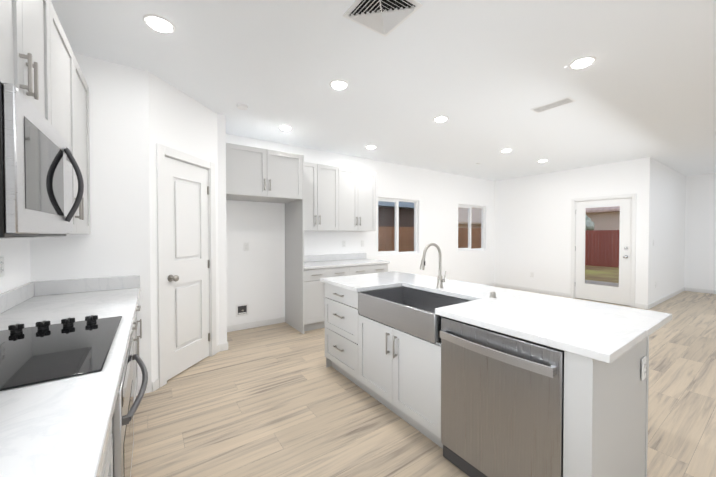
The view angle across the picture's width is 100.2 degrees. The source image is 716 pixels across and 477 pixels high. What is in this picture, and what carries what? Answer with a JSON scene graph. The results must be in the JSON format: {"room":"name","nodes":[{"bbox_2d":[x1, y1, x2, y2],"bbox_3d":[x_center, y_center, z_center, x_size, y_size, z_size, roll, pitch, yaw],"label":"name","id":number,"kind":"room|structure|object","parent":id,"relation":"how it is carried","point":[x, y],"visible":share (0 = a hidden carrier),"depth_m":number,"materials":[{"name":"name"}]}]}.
{"room":"kitchen","nodes":[
{"label":"kitchen","id":0,"kind":"room"},
{"bbox_2d":[0,238,30,293],"bbox_3d":[-0.828,-0.006,-0.192,0.120,2.740,8.490,-1,1,-34],"label":"wall","id":1,"kind":"structure","parent":0,"point":[15,253],"depth_m":1.92,"materials":[{"name":"white paint"}]},
{"bbox_2d":[0,257,4,276],"bbox_3d":[-2.072,0.165,1.740,0.009,0.114,0.070,-1,1,-34],"label":"outlet","id":2,"kind":"object","parent":1,"relation":"attached to","point":[2,272],"visible":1,"depth_m":1.74,"materials":[{"name":"white plastic"}]},
{"bbox_2d":[0,0,55,128],"bbox_3d":[-1.407,-0.805,1.041,0.328,0.700,0.760,-1,1,-34],"label":"upper cabinet","id":3,"kind":"object","parent":1,"relation":"attached to","point":[40,70],"depth_m":1.19,"materials":[{"name":"grey paint"}]},
{"bbox_2d":[0,82,83,238],"bbox_3d":[-1.350,-0.227,1.089,0.466,0.451,0.754,-1,1,-34],"label":"microwave","id":4,"kind":"object","parent":3,"relation":"attached to","point":[37,161],"visible":1,"depth_m":0.99,"materials":[{"name":"silver metal"}]},
{"bbox_2d":[56,14,90,233],"bbox_3d":[-1.907,-0.596,1.774,0.328,1.140,1.127,-1,1,-34],"label":"upper cabinet","id":5,"kind":"object","parent":1,"relation":"attached to","point":[72,89],"depth_m":1.88,"materials":[{"name":"grey paint"}]},
{"bbox_2d":[30,52,151,395],"bbox_3d":[-2.102,-0.045,2.401,0.710,2.740,0.110,-1,1,-34],"label":"wall","id":6,"kind":"structure","parent":0,"point":[115,242],"depth_m":2.42,"materials":[{"name":"white paint"}]},
{"bbox_2d":[148,71,218,389],"bbox_3d":[-1.749,-0.054,3.011,0.110,2.740,0.905,0,1,11],"label":"wall","id":7,"kind":"structure","parent":0,"point":[179,120],"depth_m":2.77,"materials":[{"name":"white paint"}]},
{"bbox_2d":[152,345,219,391],"bbox_3d":[-1.688,1.273,3.022,0.012,0.085,0.910,0,1,11],"label":"baseboard","id":8,"kind":"structure","parent":7,"relation":"attached to","point":[155,384],"depth_m":2.61,"materials":[{"name":"white paint"}]},
{"bbox_2d":[156,143,216,387],"bbox_3d":[-1.740,0.238,3.019,0.126,2.155,0.775,0,1,11],"label":"door frame","id":9,"kind":"structure","parent":7,"relation":"attached to","point":[162,151],"depth_m":2.70,"materials":[{"name":"white paint"}]},
{"bbox_2d":[165,156,209,379],"bbox_3d":[-1.685,0.276,3.009,0.113,2.056,0.603,0,1,11],"label":"pantry door","id":10,"kind":"structure","parent":7,"relation":"in","point":[187,258],"depth_m":2.99,"materials":[{"name":"white paint"}]},
{"bbox_2d":[217,114,226,343],"bbox_3d":[-1.767,-0.065,3.752,0.090,2.740,0.680,-1,1,-34],"label":"wall","id":11,"kind":"structure","parent":0,"point":[222,245],"depth_m":3.47,"materials":[{"name":"white paint"}]},
{"bbox_2d":[219,343,227,350],"bbox_3d":[-1.568,1.266,3.489,0.106,0.085,0.012,-1,1,-34],"label":"baseboard","id":12,"kind":"structure","parent":11,"relation":"attached to","point":[223,347],"depth_m":3.48,"materials":[{"name":"white paint"}]},
{"bbox_2d":[226,134,494,325],"bbox_3d":[0.193,-0.092,5.580,8.090,2.740,0.120,-1,1,-34],"label":"wall","id":13,"kind":"structure","parent":0,"point":[256,277],"depth_m":5.41,"materials":[{"name":"white paint"}]},
{"bbox_2d":[236,303,247,316],"bbox_3d":[-1.640,1.018,4.247,0.170,0.170,0.034,-1,1,-34],"label":"outlet box","id":14,"kind":"object","parent":13,"relation":"attached to","point":[241,309],"visible":1,"depth_m":4.25,"materials":[{"name":"white plastic"}]},
{"bbox_2d":[244,243,248,250],"bbox_3d":[-1.598,0.117,4.277,0.070,0.114,0.009,-1,1,-34],"label":"outlet","id":15,"kind":"object","parent":13,"relation":"attached to","point":[246,246],"visible":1,"depth_m":4.28,"materials":[{"name":"white plastic"}]},
{"bbox_2d":[227,317,284,331],"bbox_3d":[-1.520,1.254,4.344,0.963,0.085,0.015,-1,1,-34],"label":"baseboard","id":16,"kind":"structure","parent":13,"relation":"attached to","point":[237,327],"depth_m":4.36,"materials":[{"name":"white paint"}]},
{"bbox_2d":[304,162,343,230],"bbox_3d":[-0.683,-0.629,4.699,0.805,1.020,0.324,-1,1,-34],"label":"upper cabinet","id":17,"kind":"object","parent":13,"relation":"attached to","point":[339,198],"depth_m":4.62,"materials":[{"name":"grey paint"}]},
{"bbox_2d":[336,168,375,230],"bbox_3d":[-0.115,-0.635,5.088,0.804,1.020,0.324,-1,1,-34],"label":"upper cabinet","id":18,"kind":"object","parent":13,"relation":"attached to","point":[359,185],"depth_m":4.99,"materials":[{"name":"grey paint"}]},
{"bbox_2d":[378,197,416,254],"bbox_3d":[0.778,-0.239,6.007,1.100,1.100,0.062,-1,1,-34],"label":"window","id":19,"kind":"structure","parent":13,"relation":"in","point":[396,201],"depth_m":6.00,"materials":[{"name":"white plastic"}]},
{"bbox_2d":[458,204,483,250],"bbox_3d":[2.749,-0.259,7.358,1.120,1.100,0.062,-1,1,-34],"label":"window","id":20,"kind":"structure","parent":13,"relation":"in","point":[469,207],"depth_m":7.35,"materials":[{"name":"white plastic"}]},
{"bbox_2d":[51,0,715,180],"bbox_3d":[3.858,-1.474,2.997,11.480,0.100,8.490,-1,1,-34],"label":"ceiling","id":21,"kind":"structure","parent":0,"point":[484,76],"depth_m":2.57,"materials":[{"name":"white paint"}]},
{"bbox_2d":[143,14,175,32],"bbox_3d":[-1.302,-1.400,1.965,0.180,0.016,0.180,-1,1,-34],"label":"recessed light","id":22,"kind":"object","parent":21,"relation":"in","point":[159,23],"visible":1,"depth_m":1.95,"materials":[{"name":"white plastic"}]},
{"bbox_2d":[237,104,247,109],"bbox_3d":[-1.246,-1.416,3.228,0.120,0.022,0.120,-1,1,-34],"label":"smoke detector","id":23,"kind":"object","parent":21,"relation":"attached to","point":[242,106],"visible":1,"depth_m":3.21,"materials":[{"name":"white plastic"}]},
{"bbox_2d":[278,125,291,130],"bbox_3d":[-0.944,-1.429,3.884,0.180,0.016,0.180,-1,1,-34],"label":"recessed light","id":24,"kind":"object","parent":21,"relation":"in","point":[284,127],"visible":1,"depth_m":3.86,"materials":[{"name":"white plastic"}]},
{"bbox_2d":[329,80,348,89],"bbox_3d":[-0.175,-1.412,2.762,0.180,0.016,0.180,-1,1,-34],"label":"recessed light","id":25,"kind":"object","parent":21,"relation":"in","point":[339,84],"visible":1,"depth_m":2.73,"materials":[{"name":"white plastic"}]},
{"bbox_2d":[366,145,376,148],"bbox_3d":[0.208,-1.442,4.733,0.180,0.016,0.180,-1,1,-34],"label":"recessed light","id":26,"kind":"object","parent":21,"relation":"in","point":[371,146],"visible":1,"depth_m":4.70,"materials":[{"name":"white plastic"}]},
{"bbox_2d":[343,0,422,36],"bbox_3d":[0.146,-1.397,1.842,0.350,0.019,0.350,-1,1,-34],"label":"ceiling vent","id":27,"kind":"object","parent":21,"relation":"in","point":[384,18],"visible":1,"depth_m":1.85,"materials":[{"name":"white plastic"}]},
{"bbox_2d":[433,116,448,121],"bbox_3d":[0.994,-1.425,3.587,0.180,0.016,0.180,-1,1,-34],"label":"recessed light","id":28,"kind":"object","parent":21,"relation":"in","point":[440,119],"visible":1,"depth_m":3.56,"materials":[{"name":"white plastic"}]},
{"bbox_2d":[530,97,575,112],"bbox_3d":[2.080,-1.424,3.204,0.170,0.006,0.380,-1,1,-34],"label":"ceiling vent","id":29,"kind":"object","parent":21,"relation":"in","point":[555,104],"visible":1,"depth_m":3.17,"materials":[{"name":"white plastic"}]},
{"bbox_2d":[568,56,595,68],"bbox_3d":[1.802,-1.407,2.407,0.180,0.016,0.180,-1,1,-34],"label":"recessed light","id":30,"kind":"object","parent":21,"relation":"in","point":[581,62],"visible":1,"depth_m":2.38,"materials":[{"name":"white plastic"}]},
{"bbox_2d":[131,280,715,476],"bbox_3d":[3.858,1.366,3.039,11.480,0.100,8.490,-1,1,-34],"label":"floor","id":31,"kind":"structure","parent":0,"point":[278,400],"depth_m":2.23,"materials":[{"name":"brown wood"}]},
{"bbox_2d":[100,422,112,476],"bbox_3d":[-0.778,0.917,0.401,0.612,0.876,1.066,-1,1,-34],"label":"base cabinet","id":32,"kind":"object","parent":31,"relation":"on","point":[107,468],"depth_m":0.92,"materials":[{"name":"grey paint"}]},
{"bbox_2d":[112,333,147,476],"bbox_3d":[-1.215,0.822,1.197,0.618,0.605,0.740,-1,1,-34],"label":"built-in oven","id":33,"kind":"object","parent":32,"relation":"in","point":[126,407],"visible":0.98,"depth_m":1.16,"materials":[{"name":"grey"}]},
{"bbox_2d":[131,313,135,402],"bbox_3d":[-1.671,0.898,1.705,0.612,0.876,0.607,-1,1,-34],"label":"base cabinet","id":34,"kind":"object","parent":31,"relation":"on","point":[133,331],"depth_m":2.12,"materials":[{"name":"grey paint"}]},
{"bbox_2d":[136,306,139,392],"bbox_3d":[-1.942,0.892,2.100,0.612,0.876,0.587,-1,1,-34],"label":"base cabinet","id":35,"kind":"object","parent":31,"relation":"on","point":[137,337],"depth_m":2.40,"materials":[{"name":"grey paint"}]},
{"bbox_2d":[0,275,139,476],"bbox_3d":[-1.030,0.403,0.783,0.638,0.139,3.778,-1,1,-34],"label":"countertop","id":36,"kind":"structure","parent":35,"relation":"on","point":[58,428],"depth_m":0.82,"materials":[{"name":"stone"}]},
{"bbox_2d":[0,315,121,390],"bbox_3d":[-1.278,0.411,1.148,0.535,0.040,0.780,-1,1,-34],"label":"cooktop","id":37,"kind":"object","parent":36,"relation":"in","point":[43,351],"visible":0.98,"depth_m":1.15,"materials":[{"name":"black glass"}]},
{"bbox_2d":[226,143,303,333],"bbox_3d":[-1.316,0.086,4.049,0.983,2.430,0.700,-1,1,-34],"label":"tall cabinet","id":38,"kind":"object","parent":31,"relation":"on","point":[254,174],"visible":0.94,"depth_m":3.95,"materials":[{"name":"grey paint"}]},
{"bbox_2d":[304,266,355,330],"bbox_3d":[-0.590,0.855,4.585,0.805,0.876,0.653,-1,1,-34],"label":"base cabinet","id":39,"kind":"object","parent":31,"relation":"on","point":[314,302],"depth_m":4.21,"materials":[{"name":"grey paint"}]},
{"bbox_2d":[325,283,412,394],"bbox_3d":[0.095,0.879,2.933,0.600,0.876,0.659,-1,1,-34],"label":"base cabinet","id":40,"kind":"object","parent":31,"relation":"on","point":[398,373],"depth_m":2.50,"materials":[{"name":"grey paint"}]},
{"bbox_2d":[320,271,671,362],"bbox_3d":[0.692,0.431,2.365,1.010,0.035,2.340,-1,1,-34],"label":"countertop","id":41,"kind":"structure","parent":40,"relation":"on","point":[605,333],"depth_m":1.67,"materials":[{"name":"stone"}]},
{"bbox_2d":[358,287,468,342],"bbox_3d":[0.442,0.543,2.298,0.504,0.178,0.822,-1,1,-34],"label":"farmhouse sink","id":42,"kind":"object","parent":41,"relation":"in","point":[409,310],"visible":0.85,"depth_m":2.27,"materials":[{"name":"metal"}]},
{"bbox_2d":[420,243,445,287],"bbox_3d":[0.609,0.224,2.427,0.263,0.376,0.089,-1,1,-34],"label":"faucet","id":43,"kind":"object","parent":41,"relation":"on","point":[440,280],"visible":1,"depth_m":2.47,"materials":[{"name":"silver metal"}]},
{"bbox_2d":[489,291,496,297],"bbox_3d":[0.956,0.397,2.121,0.048,0.040,0.048,-1,1,-34],"label":"button","id":44,"kind":"object","parent":41,"relation":"on","point":[492,294],"visible":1,"depth_m":2.11,"materials":[{"name":"silver metal"}]},
{"bbox_2d":[356,264,387,274],"bbox_3d":[-0.022,0.849,4.975,0.804,0.876,0.653,-1,1,-34],"label":"base cabinet","id":45,"kind":"object","parent":31,"relation":"on","point":[377,268],"depth_m":4.74,"materials":[{"name":"grey paint"}]},
{"bbox_2d":[304,253,389,269],"bbox_3d":[-0.290,0.343,4.772,1.518,0.139,0.673,-1,1,-34],"label":"countertop","id":46,"kind":"structure","parent":45,"relation":"on","point":[330,261],"depth_m":4.88,"materials":[{"name":"stone"}]},
{"bbox_2d":[413,289,469,394],"bbox_3d":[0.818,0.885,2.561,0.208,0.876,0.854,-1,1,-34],"label":"base cabinet","id":47,"kind":"object","parent":31,"relation":"on","point":[426,354],"depth_m":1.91,"materials":[{"name":"grey paint"}]},
{"bbox_2d":[440,316,563,476],"bbox_3d":[0.903,0.901,1.686,0.658,0.870,0.642,-1,1,-34],"label":"dishwasher","id":48,"kind":"object","parent":31,"relation":"on","point":[502,404],"visible":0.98,"depth_m":1.49,"materials":[{"name":"grey metal"}]},
{"bbox_2d":[563,336,648,476],"bbox_3d":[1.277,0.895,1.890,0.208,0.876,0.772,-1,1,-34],"label":"island end panel","id":49,"kind":"object","parent":31,"relation":"on","point":[605,427],"depth_m":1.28,"materials":[{"name":"grey paint"}]},
{"bbox_2d":[641,356,646,380],"bbox_3d":[1.494,0.678,1.561,0.070,0.114,0.009,-1,1,-34],"label":"outlet","id":50,"kind":"object","parent":49,"relation":"attached to","point":[643,367],"visible":0.96,"depth_m":1.55,"materials":[{"name":"white plastic"}]},
{"bbox_2d":[494,159,640,302],"bbox_3d":[4.392,-0.110,6.741,0.150,2.740,2.950,-1,1,-34],"label":"wall","id":51,"kind":"structure","parent":0,"point":[532,229],"depth_m":6.79,"materials":[{"name":"white paint"}]},
{"bbox_2d":[495,283,569,297],"bbox_3d":[4.059,1.213,7.103,0.012,0.085,1.710,-1,1,-34],"label":"baseboard","id":52,"kind":"structure","parent":51,"relation":"attached to","point":[496,284],"depth_m":7.00,"materials":[{"name":"white paint"}]},
{"bbox_2d":[575,198,631,305],"bbox_3d":[4.846,0.247,5.968,0.112,2.021,0.902,-1,1,-34],"label":"patio door","id":53,"kind":"structure","parent":51,"relation":"in","point":[620,294],"depth_m":5.89,"materials":[{"name":"white paint"}]},
{"bbox_2d":[570,194,636,307],"bbox_3d":[4.901,0.217,5.998,0.176,2.108,1.036,-1,1,-34],"label":"door frame","id":54,"kind":"structure","parent":51,"relation":"attached to","point":[633,244],"depth_m":5.75,"materials":[{"name":"white paint"}]},
{"bbox_2d":[639,157,685,304],"bbox_3d":[6.497,-0.103,6.323,3.150,2.740,0.120,-1,1,-34],"label":"wall","id":55,"kind":"structure","parent":0,"point":[662,215],"depth_m":5.86,"materials":[{"name":"white paint"}]},
{"bbox_2d":[646,287,685,308],"bbox_3d":[6.521,1.225,6.279,3.142,0.085,0.018,-1,1,-34],"label":"baseboard","id":56,"kind":"structure","parent":55,"relation":"attached to","point":[673,294],"depth_m":6.09,"materials":[{"name":"white paint"}]},
{"bbox_2d":[684,173,715,289],"bbox_3d":[9.343,-0.085,5.061,0.120,2.740,5.420,-1,1,-34],"label":"wall","id":57,"kind":"structure","parent":0,"point":[700,243],"depth_m":6.96,"materials":[{"name":"white paint"}]},
{"bbox_2d":[685,287,715,293],"bbox_3d":[9.314,1.244,5.006,0.015,0.085,5.270,-1,1,-34],"label":"baseboard","id":58,"kind":"structure","parent":57,"relation":"attached to","point":[687,289],"depth_m":6.95,"materials":[{"name":"white paint"}]},
{"label":"outside","id":59,"kind":"structure","parent":0,"visible":0},
{"bbox_2d":[585,265,618,282],"bbox_3d":[7.073,1.498,14.307,52.000,0.140,44.000,-1,1,-34],"label":"ground","id":60,"kind":"structure","parent":59,"point":[601,273],"depth_m":12.14,"materials":[{"name":"green plant"}]},
{"bbox_2d":[378,201,413,226],"bbox_3d":[-4.292,0.031,9.376,16.300,2.940,2.450,-1,1,-34],"label":"house","id":61,"kind":"structure","parent":60,"relation":"on","point":[388,207],"depth_m":12.28,"materials":[{"name":"paint"}]},
{"bbox_2d":[378,226,480,251],"bbox_3d":[1.972,0.548,10.238,23.000,1.880,0.058,-1,1,-34],"label":"fence","id":62,"kind":"object","parent":60,"relation":"on","point":[384,240],"depth_m":9.98,"materials":[{"name":"brown wood"}]},
{"bbox_2d":[458,207,480,228],"bbox_3d":[7.409,-1.418,31.467,17.000,5.180,11.200,-1,1,-34],"label":"house","id":63,"kind":"structure","parent":60,"relation":"on","point":[463,215],"depth_m":28.11,"materials":[{"name":"beige paint"}]},
{"bbox_2d":[585,215,594,230],"bbox_3d":[13.006,-0.056,17.351,1.021,2.876,1.230,-1,1,-34],"label":"tree","id":64,"kind":"object","parent":60,"relation":"on","point":[590,225],"depth_m":16.80,"materials":[{"name":"green plant"}]},
{"bbox_2d":[585,230,618,267],"bbox_3d":[15.693,0.569,10.222,0.018,1.840,15.532,-1,1,-34],"label":"fence","id":65,"kind":"object","parent":60,"relation":"on","point":[601,253],"depth_m":15.10,"materials":[{"name":"red wood"}]},
{"bbox_2d":[585,206,619,255],"bbox_3d":[21.448,-1.268,18.056,11.200,5.280,18.800,-1,1,-34],"label":"house","id":66,"kind":"structure","parent":60,"relation":"on","point":[613,212],"depth_m":18.28,"materials":[{"name":"beige paint"}]}
]}

